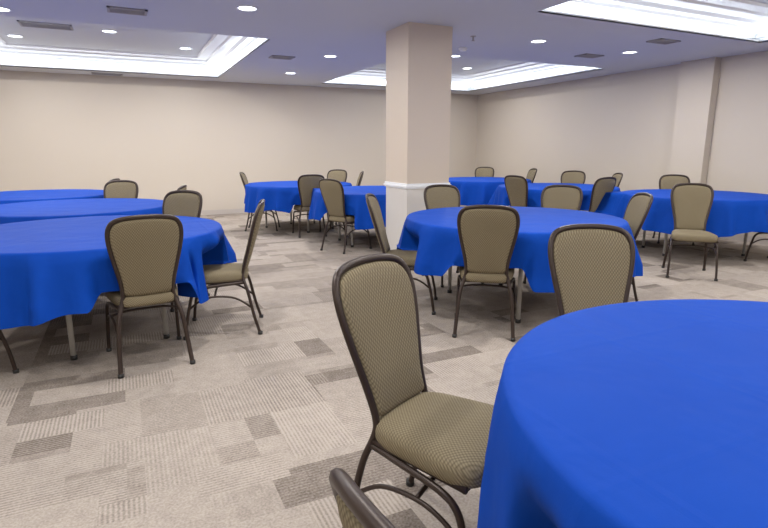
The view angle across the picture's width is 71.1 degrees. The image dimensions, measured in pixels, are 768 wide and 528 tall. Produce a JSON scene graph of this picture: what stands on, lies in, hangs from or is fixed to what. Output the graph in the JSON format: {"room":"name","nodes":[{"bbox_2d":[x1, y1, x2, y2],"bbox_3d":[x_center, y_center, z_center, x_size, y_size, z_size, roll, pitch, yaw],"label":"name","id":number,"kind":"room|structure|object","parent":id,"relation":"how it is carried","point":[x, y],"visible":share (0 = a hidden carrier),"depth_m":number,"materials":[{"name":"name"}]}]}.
{"room":"event hall","nodes":[
{"label":"event hall","id":0,"kind":"room"},
{"bbox_2d":[0,70,477,209],"bbox_3d":[-3.271,-2.641,11.174,12.720,3.180,0.150,-6,13,-25],"label":"wall","id":1,"kind":"structure","parent":0,"point":[58,130],"depth_m":10.79,"materials":[{"name":"paint"}]},
{"bbox_2d":[201,206,296,214],"bbox_3d":[-3.235,-1.119,11.421,12.420,0.100,0.015,-6,13,-25],"label":"baseboard","id":2,"kind":"structure","parent":1,"relation":"attached to","point":[222,211],"depth_m":11.35,"materials":[{"name":"paint"}]},
{"bbox_2d":[0,205,767,527],"bbox_3d":[0.259,0.495,4.308,12.720,0.100,16.490,-6,13,-25],"label":"floor","id":3,"kind":"structure","parent":0,"point":[251,433],"depth_m":3.02,"materials":[{"name":"carpet"}]},
{"bbox_2d":[0,330,18,373],"bbox_3d":[-2.575,0.223,3.021,0.486,0.974,0.612,6,13,26],"label":"banquet chair","id":4,"kind":"object","parent":3,"relation":"on","point":[15,370],"visible":0.99,"depth_m":3.23,"materials":[{"name":"brown metal"}]},
{"bbox_2d":[0,189,103,203],"bbox_3d":[-4.532,-0.537,7.085,2.039,0.765,2.051,-6,13,-25],"label":"round banquet table","id":5,"kind":"object","parent":3,"relation":"on","point":[6,197],"visible":0.33,"depth_m":6.83,"materials":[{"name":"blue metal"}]},
{"bbox_2d":[0,198,162,223],"bbox_3d":[-3.148,-0.224,5.611,2.034,0.765,2.063,-6,13,-25],"label":"round banquet table","id":6,"kind":"object","parent":3,"relation":"on","point":[68,208],"visible":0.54,"depth_m":5.29,"materials":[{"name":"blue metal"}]},
{"bbox_2d":[0,215,236,360],"bbox_3d":[-2.137,0.123,3.977,2.040,0.765,1.943,5,13,22],"label":"round banquet table","id":7,"kind":"object","parent":3,"relation":"on","point":[50,269],"visible":0.75,"depth_m":3.16,"materials":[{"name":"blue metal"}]},
{"bbox_2d":[103,180,138,197],"bbox_3d":[-3.200,-0.491,6.381,0.486,0.974,0.612,0,12,0],"label":"banquet chair","id":8,"kind":"object","parent":3,"relation":"on","point":[115,188],"visible":0.27,"depth_m":6.53,"materials":[{"name":"beige fabric"}]},
{"bbox_2d":[105,214,194,378],"bbox_3d":[-1.514,0.142,3.402,0.486,0.974,0.612,-7,14,-31],"label":"banquet chair","id":9,"kind":"object","parent":3,"relation":"on","point":[144,251],"visible":0.99,"depth_m":3.19,"materials":[{"name":"beige fabric"}]},
{"bbox_2d":[177,185,186,189],"bbox_3d":[-2.393,-0.349,5.714,0.612,0.974,0.486,-2,12,-8],"label":"banquet chair","id":10,"kind":"object","parent":3,"relation":"on","point":[183,187],"visible":0.06,"depth_m":5.58,"materials":[{"name":"beige fabric"}]},
{"bbox_2d":[162,190,209,311],"bbox_3d":[-1.907,-0.144,4.750,0.486,0.974,0.612,4,13,17],"label":"banquet chair","id":11,"kind":"object","parent":3,"relation":"on","point":[188,203],"visible":0.32,"depth_m":4.89,"materials":[{"name":"beige fabric"}]},
{"bbox_2d":[183,199,264,340],"bbox_3d":[-1.181,0.011,4.018,0.612,0.974,0.486,-2,12,-11],"label":"banquet chair","id":12,"kind":"object","parent":3,"relation":"on","point":[228,274],"visible":0.91,"depth_m":3.89,"materials":[{"name":"beige fabric"}]},
{"bbox_2d":[239,172,279,230],"bbox_3d":[-2.105,-1.070,9.102,0.612,0.974,0.486,-1,12,-6],"label":"banquet chair","id":13,"kind":"object","parent":3,"relation":"on","point":[242,175],"visible":0.49,"depth_m":8.97,"materials":[{"name":"beige fabric"}]},
{"bbox_2d":[244,181,351,232],"bbox_3d":[-1.429,-1.006,9.289,2.035,0.765,2.008,-6,13,-25],"label":"round banquet table","id":14,"kind":"object","parent":3,"relation":"on","point":[281,196],"visible":0.46,"depth_m":8.37,"materials":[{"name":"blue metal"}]},
{"bbox_2d":[292,174,326,237],"bbox_3d":[-1.181,-0.938,8.483,0.486,0.974,0.612,-4,13,-18],"label":"banquet chair","id":15,"kind":"object","parent":3,"relation":"on","point":[306,183],"visible":0.71,"depth_m":8.21,"materials":[{"name":"beige fabric"}]},
{"bbox_2d":[313,169,346,224],"bbox_3d":[-0.975,-1.264,10.018,0.486,0.974,0.612,5,13,21],"label":"banquet chair","id":16,"kind":"object","parent":3,"relation":"on","point":[340,175],"visible":0.26,"depth_m":10.15,"materials":[{"name":"beige fabric"}]},
{"bbox_2d":[319,178,371,253],"bbox_3d":[-0.541,-0.669,7.219,0.486,0.974,0.612,9,15,37],"label":"banquet chair","id":17,"kind":"object","parent":3,"relation":"on","point":[332,191],"visible":0.84,"depth_m":7.02,"materials":[{"name":"beige fabric"}]},
{"bbox_2d":[329,171,363,227],"bbox_3d":[-0.655,-1.121,9.346,0.612,0.974,0.486,-1,12,-6],"label":"banquet chair","id":18,"kind":"object","parent":3,"relation":"on","point":[360,177],"visible":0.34,"depth_m":9.17,"materials":[{"name":"beige fabric"}]},
{"bbox_2d":[308,186,385,246],"bbox_3d":[-0.063,-0.712,7.904,2.038,0.765,2.022,-6,13,-25],"label":"round banquet table","id":19,"kind":"object","parent":3,"relation":"on","point":[355,200],"visible":0.34,"depth_m":7.02,"materials":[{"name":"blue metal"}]},
{"bbox_2d":[329,467,395,527],"bbox_3d":[0.258,0.701,0.774,0.612,0.974,0.486,-8,15,-34],"label":"banquet chair","id":20,"kind":"object","parent":3,"relation":"on","point":[355,509],"visible":1,"depth_m":0.58,"materials":[{"name":"brown metal"}]},
{"bbox_2d":[365,193,437,314],"bbox_3d":[0.154,-0.111,4.594,0.612,0.974,0.486,2,12,7],"label":"banquet chair","id":21,"kind":"object","parent":3,"relation":"on","point":[409,256],"visible":0.63,"depth_m":4.46,"materials":[{"name":"beige fabric"}]},
{"bbox_2d":[332,253,493,527],"bbox_3d":[0.163,0.486,1.784,0.612,0.974,0.486,9,15,37],"label":"banquet chair","id":22,"kind":"object","parent":3,"relation":"on","point":[443,436],"visible":0.85,"depth_m":1.75,"materials":[{"name":"beige fabric"}]},
{"bbox_2d":[384,22,452,249],"bbox_3d":[0.397,-1.382,6.430,0.604,2.690,0.604,-6,13,-25],"label":"column","id":23,"kind":"structure","parent":3,"relation":"on","point":[418,55],"depth_m":6.14,"materials":[{"name":"paint"}]},
{"bbox_2d":[422,184,483,286],"bbox_3d":[0.695,-0.318,5.564,0.486,0.974,0.612,-4,13,-19],"label":"banquet chair","id":24,"kind":"object","parent":3,"relation":"on","point":[437,195],"visible":0.38,"depth_m":5.70,"materials":[{"name":"beige fabric"}]},
{"bbox_2d":[475,167,493,176],"bbox_3d":[2.127,-1.595,11.576,0.486,0.974,0.612,4,13,16],"label":"banquet chair","id":25,"kind":"object","parent":3,"relation":"on","point":[480,171],"visible":0.28,"depth_m":11.72,"materials":[{"name":"beige fabric"}]},
{"bbox_2d":[452,205,519,341],"bbox_3d":[0.760,0.019,3.982,0.486,0.974,0.612,2,12,11],"label":"banquet chair","id":26,"kind":"object","parent":3,"relation":"on","point":[488,234],"visible":0.98,"depth_m":3.74,"materials":[{"name":"beige fabric"}]},
{"bbox_2d":[449,177,531,205],"bbox_3d":[1.922,-1.297,10.659,2.021,0.765,2.063,-6,13,-25],"label":"round banquet table","id":27,"kind":"object","parent":3,"relation":"on","point":[473,190],"visible":0.4,"depth_m":9.79,"materials":[{"name":"blue fabric"}]},
{"bbox_2d":[504,175,527,206],"bbox_3d":[2.125,-0.857,8.102,0.612,0.974,0.486,-9,15,-36],"label":"banquet chair","id":28,"kind":"object","parent":3,"relation":"on","point":[516,186],"visible":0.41,"depth_m":7.88,"materials":[{"name":"beige fabric"}]},
{"bbox_2d":[397,206,642,322],"bbox_3d":[1.122,-0.026,4.678,1.999,0.765,1.964,-6,13,-25],"label":"round banquet table","id":29,"kind":"object","parent":3,"relation":"on","point":[433,233],"visible":0.46,"depth_m":4.13,"materials":[{"name":"blue fabric"}]},
{"bbox_2d":[526,168,536,182],"bbox_3d":[2.725,-1.433,10.813,0.612,0.974,0.486,-1,12,-6],"label":"banquet chair","id":30,"kind":"object","parent":3,"relation":"on","point":[532,172],"visible":0.27,"depth_m":10.74,"materials":[{"name":"beige fabric"}]},
{"bbox_2d":[523,185,582,283],"bbox_3d":[1.766,-0.310,5.527,0.486,0.974,0.612,6,13,26],"label":"banquet chair","id":31,"kind":"object","parent":3,"relation":"on","point":[570,197],"visible":0.34,"depth_m":5.65,"materials":[{"name":"beige fabric"}]},
{"bbox_2d":[487,183,619,210],"bbox_3d":[2.738,-0.863,8.619,1.987,0.765,2.031,-6,13,-25],"label":"round banquet table","id":32,"kind":"object","parent":3,"relation":"on","point":[500,197],"visible":0.33,"depth_m":8.24,"materials":[{"name":"blue fabric"}]},
{"bbox_2d":[561,170,585,183],"bbox_3d":[3.265,-1.141,9.440,0.486,0.974,0.612,6,13,26],"label":"banquet chair","id":33,"kind":"object","parent":3,"relation":"on","point":[572,176],"visible":0.23,"depth_m":9.57,"materials":[{"name":"beige fabric"}]},
{"bbox_2d":[548,224,634,315],"bbox_3d":[1.015,0.336,2.488,0.486,0.974,0.612,0,12,1],"label":"banquet chair","id":34,"kind":"object","parent":3,"relation":"on","point":[591,265],"visible":0.48,"depth_m":2.63,"materials":[{"name":"beige fabric"}]},
{"bbox_2d":[580,177,615,211],"bbox_3d":[2.931,-0.768,7.685,0.486,0.974,0.612,-6,14,-27],"label":"banquet chair","id":35,"kind":"object","parent":3,"relation":"on","point":[602,185],"visible":0.33,"depth_m":7.38,"materials":[{"name":"beige fabric"}]},
{"bbox_2d":[612,173,622,186],"bbox_3d":[3.524,-1.005,8.796,0.612,0.974,0.486,1,12,3],"label":"banquet chair","id":36,"kind":"object","parent":3,"relation":"on","point":[618,176],"visible":0.14,"depth_m":8.60,"materials":[{"name":"beige fabric"}]},
{"bbox_2d":[477,299,767,527],"bbox_3d":[1.220,0.696,1.283,1.914,0.765,1.950,-6,13,-25],"label":"round banquet table","id":37,"kind":"object","parent":3,"relation":"on","point":[652,413],"visible":1,"depth_m":1.19,"materials":[{"name":"blue fabric"}]},
{"bbox_2d":[623,192,652,301],"bbox_3d":[1.964,-0.140,4.727,0.612,0.974,0.486,1,12,3],"label":"banquet chair","id":38,"kind":"object","parent":3,"relation":"on","point":[638,207],"visible":0.3,"depth_m":4.59,"materials":[{"name":"beige fabric"}]},
{"bbox_2d":[652,174,694,244],"bbox_3d":[4.286,-0.816,7.908,0.486,0.974,0.612,4,13,16],"label":"banquet chair","id":39,"kind":"object","parent":3,"relation":"on","point":[668,181],"visible":0.34,"depth_m":8.06,"materials":[{"name":"beige fabric"}]},
{"bbox_2d":[595,189,767,255],"bbox_3d":[4.100,-0.542,7.105,2.048,0.765,2.050,-6,13,-25],"label":"round banquet table","id":40,"kind":"object","parent":3,"relation":"on","point":[732,213],"visible":0.56,"depth_m":6.40,"materials":[{"name":"blue fabric"}]},
{"bbox_2d":[661,183,718,280],"bbox_3d":[3.331,-0.370,5.810,0.486,0.974,0.612,4,13,20],"label":"banquet chair","id":41,"kind":"object","parent":3,"relation":"on","point":[691,203],"visible":1,"depth_m":5.91,"materials":[{"name":"beige fabric"}]},
{"bbox_2d":[743,232,767,260],"bbox_3d":[4.736,-0.473,6.293,0.486,0.974,0.612,-5,13,-23],"label":"banquet chair","id":42,"kind":"object","parent":3,"relation":"on","point":[756,234],"visible":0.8,"depth_m":6.46,"materials":[{"name":"brown metal"}]},
{"bbox_2d":[0,0,767,94],"bbox_3d":[0.259,-2.420,3.688,12.720,0.500,16.490,-6,13,-25],"label":"ceiling","id":43,"kind":"structure","parent":0,"point":[227,43],"depth_m":7.00,"materials":[{"name":"paint"}]},
{"bbox_2d":[0,6,11,11],"bbox_3d":[-3.760,-2.490,5.247,0.216,0.010,0.216,-6,13,-25],"label":"recessed light","id":44,"kind":"object","parent":43,"relation":"in","point":[2,9],"visible":1,"depth_m":5.27,"materials":[{"name":"white"}]},
{"bbox_2d":[6,34,23,37],"bbox_3d":[-5.457,-3.371,7.947,0.216,0.010,0.216,-6,13,-25],"label":"recessed light","id":45,"kind":"object","parent":43,"relation":"in","point":[8,35],"visible":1,"depth_m":7.95,"materials":[{"name":"white"}]},
{"bbox_2d":[17,20,73,30],"bbox_3d":[-4.566,-3.223,7.259,0.620,0.014,0.340,-6,13,-25],"label":"ceiling vent","id":46,"kind":"object","parent":43,"relation":"in","point":[22,23],"depth_m":7.23,"materials":[{"name":"grey metal"}]},
{"bbox_2d":[91,72,122,75],"bbox_3d":[-5.016,-3.442,9.735,0.500,0.014,0.200,-6,13,-25],"label":"ceiling vent","id":47,"kind":"object","parent":43,"relation":"in","point":[95,73],"depth_m":9.73,"materials":[{"name":"grey metal"}]},
{"bbox_2d":[101,30,117,32],"bbox_3d":[-3.906,-3.304,7.632,0.216,0.010,0.216,-6,13,-25],"label":"recessed light","id":48,"kind":"object","parent":43,"relation":"in","point":[104,31],"visible":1,"depth_m":7.64,"materials":[{"name":"white"}]},
{"bbox_2d":[107,6,147,15],"bbox_3d":[-2.538,-2.502,5.310,0.360,0.014,0.220,-6,13,-25],"label":"ceiling vent","id":49,"kind":"object","parent":43,"relation":"in","point":[111,9],"depth_m":5.29,"materials":[{"name":"grey metal"}]},
{"bbox_2d":[179,47,191,49],"bbox_3d":[-3.298,-3.579,8.926,0.216,0.010,0.216,-6,13,-25],"label":"recessed light","id":50,"kind":"object","parent":43,"relation":"in","point":[181,48],"visible":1,"depth_m":8.93,"materials":[{"name":"white"}]},
{"bbox_2d":[236,5,257,11],"bbox_3d":[-1.332,-2.486,5.224,0.216,0.010,0.216,-6,13,-25],"label":"recessed light","id":51,"kind":"object","parent":43,"relation":"in","point":[247,8],"visible":1,"depth_m":5.23,"materials":[{"name":"white"}]},
{"bbox_2d":[269,55,294,59],"bbox_3d":[-1.517,-3.069,7.980,0.340,0.014,0.240,-6,13,-25],"label":"ceiling vent","id":52,"kind":"object","parent":43,"relation":"in","point":[273,56],"depth_m":7.95,"materials":[{"name":"grey metal"}]},
{"bbox_2d":[323,55,337,57],"bbox_3d":[-0.789,-3.054,7.897,0.216,0.010,0.216,-6,13,-25],"label":"recessed light","id":53,"kind":"object","parent":43,"relation":"in","point":[326,56],"visible":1,"depth_m":7.92,"materials":[{"name":"white"}]},
{"bbox_2d":[458,47,466,51],"bbox_3d":[1.069,-2.906,7.275,0.120,0.040,0.120,-6,13,-25],"label":"smoke detector","id":54,"kind":"object","parent":43,"relation":"attached to","point":[462,49],"depth_m":7.24,"materials":[{"name":"white plastic"}]},
{"bbox_2d":[530,39,546,42],"bbox_3d":[1.960,-2.823,6.811,0.216,0.010,0.216,-6,13,-25],"label":"recessed light","id":55,"kind":"object","parent":43,"relation":"in","point":[537,40],"visible":1,"depth_m":6.82,"materials":[{"name":"white"}]},
{"bbox_2d":[574,53,603,57],"bbox_3d":[3.003,-3.042,7.853,0.360,0.014,0.220,-6,13,-25],"label":"ceiling vent","id":56,"kind":"object","parent":43,"relation":"in","point":[585,55],"depth_m":7.83,"materials":[{"name":"grey metal"}]},
{"bbox_2d":[621,51,637,53],"bbox_3d":[3.468,-2.987,7.582,0.216,0.010,0.216,-6,13,-25],"label":"recessed light","id":57,"kind":"object","parent":43,"relation":"in","point":[624,52],"visible":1,"depth_m":7.60,"materials":[{"name":"white"}]},
{"bbox_2d":[646,38,680,44],"bbox_3d":[3.539,-2.819,6.803,0.360,0.014,0.220,-6,13,-25],"label":"ceiling vent","id":58,"kind":"object","parent":43,"relation":"in","point":[663,41],"depth_m":6.78,"materials":[{"name":"grey metal"}]},
{"bbox_2d":[475,50,767,237],"bbox_3d":[5.864,-1.667,6.593,0.290,3.180,16.190,-6,13,-25],"label":"wall","id":59,"kind":"structure","parent":0,"point":[705,121],"depth_m":9.33,"materials":[{"name":"paint"}]},
{"bbox_2d":[719,234,767,244],"bbox_3d":[5.790,-0.153,6.879,0.155,0.100,16.160,-6,13,-25],"label":"baseboard","id":60,"kind":"structure","parent":59,"relation":"attached to","point":[739,237],"depth_m":7.90,"materials":[{"name":"paint"}]}
]}

